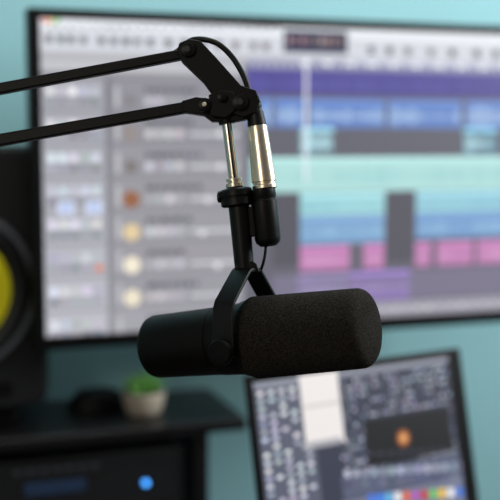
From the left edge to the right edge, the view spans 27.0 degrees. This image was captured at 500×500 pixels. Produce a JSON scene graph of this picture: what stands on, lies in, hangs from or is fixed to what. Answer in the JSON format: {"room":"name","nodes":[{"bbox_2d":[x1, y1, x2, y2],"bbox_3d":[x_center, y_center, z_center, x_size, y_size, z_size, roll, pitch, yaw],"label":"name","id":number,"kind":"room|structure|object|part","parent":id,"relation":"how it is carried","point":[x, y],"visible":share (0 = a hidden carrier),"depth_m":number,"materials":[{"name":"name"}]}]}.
{"room":"studio","nodes":[
{"label":"studio","id":0,"kind":"room"},
{"bbox_2d":[0,0,499,499],"bbox_3d":[-0.062,-0.075,1.763,5.000,2.600,0.100,-2,6,-18],"label":"wall","id":1,"kind":"structure","parent":0,"point":[230,464],"depth_m":1.76,"materials":[{"name":"paint"}]},
{"bbox_2d":[25,7,499,350],"bbox_3d":[0.050,-0.115,1.629,0.798,0.464,0.217,-2,6,-18],"label":"computer monitor","id":2,"kind":"object","parent":1,"relation":"attached to","point":[384,136],"visible":0.85,"depth_m":1.51,"materials":[{"name":"black plastic"}]},
{"bbox_3d":[0.452,1.404,0.374,5.000,0.050,3.340,-2,6,-18],"label":"floor","id":3,"kind":"structure","parent":0,"visible":0},
{"bbox_3d":[0.106,0.913,1.362,2.400,0.720,0.920,-2,6,-18],"label":"desk","id":4,"kind":"object","parent":3,"relation":"on","visible":0},
{"bbox_2d":[0,388,246,499],"bbox_3d":[-0.451,0.393,1.509,0.872,0.282,0.205,-2,6,-18],"label":"shelf","id":5,"kind":"object","parent":4,"relation":"on","point":[187,417],"visible":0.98,"depth_m":1.53,"materials":[{"name":"black wood"}]},
{"bbox_2d":[0,145,48,424],"bbox_3d":[-0.433,0.051,1.496,0.264,0.402,0.174,-2,6,-18],"label":"speaker","id":6,"kind":"object","parent":5,"relation":"on","point":[24,371],"visible":0.79,"depth_m":1.45},
{"bbox_2d":[68,386,125,414],"bbox_3d":[-0.232,0.226,1.589,0.092,0.034,0.060,-2,6,-18],"label":"computer mouse","id":7,"kind":"object","parent":5,"relation":"on","point":[97,399],"visible":0.98,"depth_m":1.57,"materials":[{"name":"plastic"}]},
{"bbox_2d":[120,369,165,417],"bbox_3d":[-0.159,0.210,1.559,0.067,0.072,0.065,0,6,3],"label":"potted succulent","id":8,"kind":"object","parent":5,"relation":"on","point":[143,397],"visible":0.99,"depth_m":1.54,"materials":[{"name":"ceramic"}]},
{"bbox_2d":[122,388,164,417],"bbox_3d":[-0.159,0.229,1.561,0.064,0.035,0.064,-2,6,-18],"label":"pot","id":9,"kind":"object","parent":8,"relation":"attached to","point":[138,402],"depth_m":1.54,"materials":[{"name":"ceramic"}]},
{"bbox_3d":[-0.100,0.390,1.625,0.020,0.265,0.188,-2,6,-18],"label":"panel","id":10,"kind":"part","parent":5,"relation":"part of","materials":[{"name":"black wood"}]},
{"bbox_2d":[0,39,259,177],"bbox_3d":[-0.275,0.224,0.800,0.558,0.767,0.156,1,6,5],"label":"boom arm","id":11,"kind":"object","parent":4,"relation":"on","point":[229,102],"visible":1,"depth_m":0.80,"materials":[{"name":"black metal"}]},
{"bbox_3d":[-0.022,-0.116,0.791,0.007,0.007,0.006,0,6,-1],"label":"clamp knob","id":12,"kind":"part","parent":11,"relation":"part of","materials":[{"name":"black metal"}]},
{"bbox_3d":[-0.021,-0.111,0.795,0.021,0.021,0.004,0,6,1],"label":"clamp plate","id":13,"kind":"part","parent":11,"relation":"part of","materials":[{"name":"black metal"}]},
{"bbox_2d":[175,36,276,189],"bbox_3d":[-0.213,-0.106,0.813,0.469,0.119,0.030,0,6,2],"label":"microphone cable","id":14,"kind":"object","parent":11,"relation":"attached to","point":[263,176],"visible":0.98,"depth_m":0.80,"materials":[{"name":"black rubber"}]},
{"bbox_3d":[-0.222,-0.120,0.813,0.453,0.091,0.018,0,6,1],"label":"cord","id":15,"kind":"part","parent":14,"relation":"part of","materials":[{"name":"black rubber"}]},
{"bbox_2d":[219,115,234,125],"bbox_3d":[-0.019,-0.102,0.805,0.014,0.012,0.014,-2,6,-18],"label":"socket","id":16,"kind":"object","parent":11,"relation":"attached to","point":[224,120],"depth_m":0.80,"materials":[{"name":"black metal"}]},
{"bbox_3d":[-0.015,-0.076,0.804,0.016,0.050,0.008,5,8,40],"label":"threaded rod","id":17,"kind":"part","parent":11,"relation":"part of","materials":[{"name":"silver metal"}]},
{"bbox_2d":[236,98,242,103],"bbox_3d":[-0.008,-0.113,0.791,0.005,0.005,0.002,0,6,0],"label":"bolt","id":18,"kind":"object","parent":11,"relation":"attached to","point":[238,100],"depth_m":0.79,"materials":[{"name":"metal"}]},
{"bbox_2d":[137,177,381,378],"bbox_3d":[0.004,0.026,0.798,0.197,0.163,0.091,2,6,15],"label":"microphone","id":19,"kind":"object","parent":11,"relation":"attached to","point":[267,334],"visible":1,"depth_m":0.77,"materials":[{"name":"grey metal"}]},
{"bbox_3d":[-0.023,-0.041,0.804,0.005,0.009,0.009,0,6,0],"label":"nut lever","id":20,"kind":"part","parent":19,"relation":"part of","materials":[{"name":"black metal"}]},
{"bbox_3d":[-0.019,0.075,0.773,0.020,0.020,0.020,3,7,28],"label":"tension knob","id":21,"kind":"part","parent":19,"relation":"part of","materials":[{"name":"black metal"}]},
{"bbox_3d":[-0.007,-0.011,0.805,0.018,0.052,0.022,-2,6,-18],"label":"stem","id":22,"kind":"part","parent":19,"relation":"part of","materials":[{"name":"black metal"}]},
{"bbox_2d":[251,188,280,246],"bbox_3d":[0.012,-0.025,0.805,0.025,0.046,0.020,6,8,44],"label":"connector","id":23,"kind":"object","parent":19,"relation":"attached to","point":[265,226],"depth_m":0.80,"materials":[{"name":"black metal"}]},
{"bbox_3d":[-0.338,0.491,1.549,0.455,0.079,0.181,-2,6,-18],"label":"rack","id":24,"kind":"object","parent":4,"relation":"on","visible":0},
{"bbox_3d":[-0.338,0.412,1.541,0.455,0.079,0.181,-2,6,-18],"label":"rack","id":25,"kind":"object","parent":24,"relation":"on","visible":0},
{"bbox_2d":[0,437,183,499],"bbox_3d":[-0.338,0.330,1.532,0.455,0.084,0.181,-2,6,-18],"label":"audio interface","id":26,"kind":"object","parent":25,"relation":"on","point":[143,469],"visible":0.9,"depth_m":1.50,"materials":[{"name":"black plastic"}]},
{"bbox_2d":[13,464,98,474],"bbox_3d":[-0.273,0.309,1.470,0.120,0.003,0.001,-2,6,-18],"label":"print","id":27,"kind":"object","parent":26,"relation":"on","point":[18,469],"depth_m":1.47},
{"bbox_3d":[-0.342,0.328,1.544,0.445,0.084,0.155,-2,6,-18],"label":"casing","id":28,"kind":"part","parent":26,"relation":"part of","materials":[{"name":"black plastic"}]},
{"bbox_3d":[0.204,0.469,1.154,0.283,0.206,0.237,-2,6,-18],"label":"laptop stand","id":29,"kind":"object","parent":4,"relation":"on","visible":0},
{"bbox_2d":[243,348,478,499],"bbox_3d":[0.196,0.255,1.153,0.319,0.220,0.266,-4,7,-30],"label":"laptop","id":30,"kind":"object","parent":29,"relation":"on","point":[395,427],"visible":0.99,"depth_m":1.24,"materials":[{"name":"grey metal"}]}
]}

